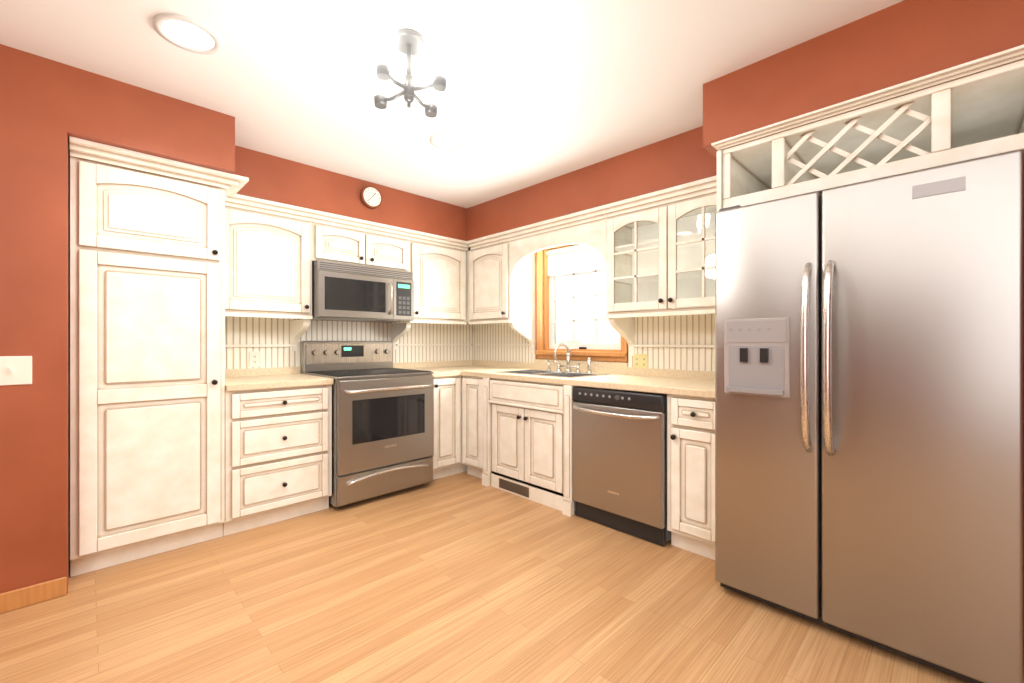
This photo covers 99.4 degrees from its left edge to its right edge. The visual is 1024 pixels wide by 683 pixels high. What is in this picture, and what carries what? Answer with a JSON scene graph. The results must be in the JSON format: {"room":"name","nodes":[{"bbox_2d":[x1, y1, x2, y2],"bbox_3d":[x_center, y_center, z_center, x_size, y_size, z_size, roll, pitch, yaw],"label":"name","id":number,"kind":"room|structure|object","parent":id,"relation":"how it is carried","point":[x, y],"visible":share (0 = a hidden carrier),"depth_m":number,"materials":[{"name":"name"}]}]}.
{"room":"kitchen","nodes":[
{"label":"kitchen","id":0,"kind":"room"},
{"bbox_2d":[0,44,69,593],"bbox_3d":[-3.560,-0.056,1.081,3.444,2.440,0.800,0,0,-44],"label":"wall","id":1,"kind":"structure","parent":0,"point":[35,325],"depth_m":1.93,"materials":[{"name":"paint"}]},
{"bbox_2d":[0,356,31,385],"bbox_3d":[-2.167,0.127,1.875,0.125,0.125,0.016,0,0,-44],"label":"light switch","id":2,"kind":"object","parent":1,"relation":"attached to","point":[15,370],"visible":1,"depth_m":1.89,"materials":[{"name":"white plastic"}]},
{"bbox_2d":[0,576,66,613],"bbox_3d":[-3.275,1.121,0.789,3.442,0.085,0.012,0,0,-44],"label":"baseboard","id":3,"kind":"structure","parent":1,"relation":"attached to","point":[30,595],"depth_m":1.92,"materials":[{"name":"brown wood"}]},
{"bbox_2d":[297,319,406,373],"bbox_3d":[-2.748,-0.056,2.542,6.650,2.440,0.150,0,0,-44],"label":"wall","id":4,"kind":"structure","parent":0,"point":[351,321],"depth_m":3.79,"materials":[{"name":"ceramic"}]},
{"bbox_2d":[225,194,314,350],"bbox_3d":[-1.794,-0.445,3.099,0.608,1.038,0.387,0,0,-44],"label":"upper cabinet","id":5,"kind":"object","parent":4,"relation":"attached to","point":[268,258],"visible":0.85,"depth_m":3.00,"materials":[{"name":"white wood"}]},
{"bbox_2d":[312,210,411,270],"bbox_3d":[-1.284,-0.782,3.599,0.816,0.363,0.387,0,0,-44],"label":"upper cabinet","id":6,"kind":"object","parent":4,"relation":"attached to","point":[342,239],"visible":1,"depth_m":3.45,"materials":[{"name":"white wood"}]},
{"bbox_2d":[310,260,413,321],"bbox_3d":[-1.252,-0.387,3.567,0.800,0.422,0.478,0,0,-44],"label":"over-the-range microwave","id":7,"kind":"object","parent":6,"relation":"attached to","point":[348,292],"visible":1,"depth_m":3.39,"materials":[{"name":"silver metal"}]},
{"bbox_2d":[391,230,469,348],"bbox_3d":[-0.760,-0.445,4.113,0.649,1.038,0.387,0,0,-44],"label":"upper cabinet","id":8,"kind":"object","parent":4,"relation":"attached to","point":[437,265],"visible":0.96,"depth_m":3.98,"materials":[{"name":"white wood"}]},
{"bbox_2d":[0,0,903,207],"bbox_3d":[-0.296,-1.326,0.149,6.800,0.100,7.300,0,0,-44],"label":"ceiling","id":9,"kind":"structure","parent":0,"point":[536,92],"depth_m":2.02,"materials":[{"name":"white paint"}]},
{"bbox_2d":[153,13,221,54],"bbox_3d":[-1.341,-1.271,1.800,0.232,0.008,0.232,0,0,-44],"label":"recessed light","id":10,"kind":"object","parent":9,"relation":"in","point":[186,33],"visible":1,"depth_m":1.79,"materials":[{"name":"grey"}]},
{"bbox_2d":[367,24,453,117],"bbox_3d":[-0.435,-1.133,1.834,0.335,0.284,0.335,0,0,-19],"label":"ceiling light fixture","id":11,"kind":"object","parent":9,"relation":"attached to","point":[386,42],"visible":1,"depth_m":1.77,"materials":[{"name":"white glass"}]},
{"bbox_2d":[430,132,466,149],"bbox_3d":[-0.405,-1.271,2.760,0.232,0.008,0.232,0,0,-44],"label":"recessed light","id":12,"kind":"object","parent":9,"relation":"in","point":[447,141],"visible":1,"depth_m":2.76,"materials":[{"name":"white"}]},
{"bbox_2d":[67,0,1023,250],"bbox_3d":[-0.102,-0.056,2.196,3.056,2.440,4.050,0,0,-44],"label":"soffit","id":13,"kind":"structure","parent":9,"relation":"attached to","point":[899,43],"depth_m":2.15,"materials":[{"name":"paint"}]},
{"bbox_2d":[360,185,381,208],"bbox_3d":[-1.121,-1.151,3.462,0.176,0.176,0.034,0,0,-44],"label":"clock","id":14,"kind":"object","parent":13,"relation":"attached to","point":[370,197],"visible":0.94,"depth_m":3.45,"materials":[{"name":"white metal"}]},
{"bbox_2d":[0,471,970,682],"bbox_3d":[-0.296,1.214,0.149,6.800,0.100,7.300,0,0,-44],"label":"floor","id":15,"kind":"structure","parent":0,"point":[463,577],"depth_m":1.85,"materials":[{"name":"brown wood"}]},
{"bbox_2d":[70,136,248,576],"bbox_3d":[-2.077,0.100,2.564,0.739,2.128,0.754,0,0,-44],"label":"pantry cabinet","id":16,"kind":"object","parent":15,"relation":"on","point":[147,354],"visible":1,"depth_m":2.29,"materials":[{"name":"white wood"}]},
{"bbox_2d":[223,384,331,535],"bbox_3d":[-1.675,0.729,2.989,0.623,0.870,0.711,0,0,-44],"label":"base cabinet","id":17,"kind":"object","parent":15,"relation":"on","point":[278,454],"visible":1,"depth_m":2.74,"materials":[{"name":"white wood"}]},
{"bbox_2d":[225,366,333,391],"bbox_3d":[-1.684,0.246,3.000,0.626,0.095,0.683,0,0,-44],"label":"countertop","id":18,"kind":"structure","parent":17,"relation":"on","point":[275,377],"depth_m":2.95,"materials":[{"name":"stone"}]},
{"bbox_2d":[301,341,433,507],"bbox_3d":[-1.122,0.579,3.434,0.781,1.170,0.793,0,0,-44],"label":"range","id":19,"kind":"object","parent":15,"relation":"on","point":[382,426],"visible":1,"depth_m":3.22,"materials":[{"name":"silver metal"}]},
{"bbox_2d":[432,376,482,479],"bbox_3d":[-0.444,0.729,4.013,0.996,0.870,0.971,0,0,-44],"label":"base cabinet","id":20,"kind":"object","parent":15,"relation":"on","point":[458,424],"visible":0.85,"depth_m":3.66,"materials":[{"name":"white wood"}]},
{"bbox_2d":[393,361,460,376],"bbox_3d":[-0.792,0.246,3.872,0.300,0.095,0.686,0,0,-44],"label":"countertop","id":21,"kind":"structure","parent":20,"relation":"on","point":[439,369],"depth_m":4.08,"materials":[{"name":"laminate"}]},
{"bbox_2d":[433,359,714,398],"bbox_3d":[0.319,0.229,3.449,0.696,0.130,2.846,0,0,-44],"label":"countertop","id":22,"kind":"structure","parent":20,"relation":"on","point":[624,376],"depth_m":3.06,"materials":[{"name":"stone"}]},
{"bbox_2d":[496,369,609,377],"bbox_3d":[0.311,0.348,3.451,0.494,0.200,0.789,0,0,-44],"label":"sink","id":23,"kind":"object","parent":22,"relation":"in","point":[554,373],"visible":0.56,"depth_m":3.48,"materials":[{"name":"silver metal"}]},
{"bbox_2d":[545,343,591,372],"bbox_3d":[0.414,0.131,3.551,0.208,0.235,0.462,0,0,-44],"label":"faucet","id":24,"kind":"object","parent":22,"relation":"on","point":[568,366],"visible":1,"depth_m":3.56,"materials":[{"name":"grey metal"}]},
{"bbox_2d":[482,378,575,516],"bbox_3d":[0.316,0.729,3.442,0.711,0.870,0.905,0,0,-44],"label":"base cabinet","id":25,"kind":"object","parent":15,"relation":"on","point":[527,440],"visible":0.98,"depth_m":3.18,"materials":[{"name":"white wood"}]},
{"bbox_2d":[572,386,670,546],"bbox_3d":[0.838,0.733,2.865,0.717,0.862,0.640,0,0,-44],"label":"dishwasher","id":26,"kind":"object","parent":15,"relation":"on","point":[619,460],"visible":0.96,"depth_m":2.61,"materials":[{"name":"grey metal"}]},
{"bbox_2d":[667,394,714,559],"bbox_3d":[1.199,0.729,2.541,0.711,0.870,0.318,0,0,-44],"label":"base cabinet","id":27,"kind":"object","parent":15,"relation":"on","point":[691,473],"visible":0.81,"depth_m":2.34,"materials":[{"name":"white wood"}]},
{"bbox_2d":[717,150,722,211],"bbox_3d":[1.289,0.119,2.387,0.798,2.090,0.020,0,0,-44],"label":"end panel","id":28,"kind":"object","parent":15,"relation":"on","point":[719,179],"visible":0.14,"depth_m":2.11,"materials":[{"name":"white wood"}]},
{"bbox_2d":[715,150,1023,682],"bbox_3d":[1.541,0.274,1.949,0.956,1.780,0.928,0,0,-44],"label":"refrigerator","id":29,"kind":"object","parent":15,"relation":"on","point":[869,411],"visible":1,"depth_m":1.58,"materials":[{"name":"grey metal"}]},
{"bbox_2d":[536,252,627,362],"bbox_3d":[2.076,-0.056,2.265,0.150,2.440,7.000,0,0,-44],"label":"wall","id":30,"kind":"structure","parent":0,"point":[536,320],"depth_m":4.04,"materials":[{"name":"ceramic"}]},
{"bbox_2d":[225,314,714,372],"bbox_3d":[-0.291,0.032,2.850,2.406,0.442,2.846,0,0,-44],"label":"beadboard","id":31,"kind":"object","parent":30,"relation":"attached to","point":[682,342],"visible":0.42,"depth_m":3.37,"materials":[{"name":"white wood"}]},
{"bbox_2d":[249,351,259,366],"bbox_3d":[-1.916,0.132,3.230,0.070,0.115,0.008,0,0,-44],"label":"electrical outlet","id":32,"kind":"object","parent":31,"relation":"attached to","point":[254,358],"visible":1,"depth_m":3.23,"materials":[{"name":"white plastic"}]},
{"bbox_2d":[633,354,647,367],"bbox_3d":[0.967,0.151,3.265,0.008,0.115,0.120,0,0,-44],"label":"electrical outlet","id":33,"kind":"object","parent":31,"relation":"attached to","point":[640,360],"visible":1,"depth_m":3.26,"materials":[{"name":"beige plastic"}]},
{"bbox_2d":[466,231,535,352],"bbox_3d":[-0.241,-0.427,4.242,0.386,1.073,0.928,0,0,-44],"label":"upper cabinet","id":34,"kind":"object","parent":30,"relation":"attached to","point":[496,292],"visible":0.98,"depth_m":3.97,"materials":[{"name":"white wood"}]},
{"bbox_2d":[535,244,627,361],"bbox_3d":[0.606,-0.386,3.731,0.194,1.090,0.940,0,0,-44],"label":"window","id":35,"kind":"structure","parent":30,"relation":"in","point":[553,262],"depth_m":3.81,"materials":[{"name":"brown wood"}]},
{"bbox_2d":[506,206,605,275],"bbox_3d":[0.412,-0.770,3.544,0.335,0.388,0.980,0,0,-44],"label":"window valance","id":36,"kind":"object","parent":35,"relation":"attached to","point":[586,227],"visible":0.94,"depth_m":3.39,"materials":[{"name":"white wood"}]},
{"bbox_2d":[602,175,716,355],"bbox_3d":[1.099,-0.427,2.875,0.386,1.073,0.934,0,0,-44],"label":"upper cabinet","id":37,"kind":"object","parent":30,"relation":"attached to","point":[660,252],"visible":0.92,"depth_m":2.92,"materials":[{"name":"white wood"}]},
{"bbox_2d":[711,45,1023,207],"bbox_3d":[1.629,-0.800,2.026,0.819,0.328,1.044,0,0,-44],"label":"upper cabinet","id":38,"kind":"object","parent":30,"relation":"attached to","point":[974,116],"visible":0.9,"depth_m":1.78,"materials":[{"name":"white wood"}]},
{"label":"outside","id":39,"kind":"structure","parent":0,"visible":0},
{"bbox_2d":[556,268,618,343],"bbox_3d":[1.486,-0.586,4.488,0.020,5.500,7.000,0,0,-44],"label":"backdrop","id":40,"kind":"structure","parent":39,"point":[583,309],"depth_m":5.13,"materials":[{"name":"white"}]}
]}

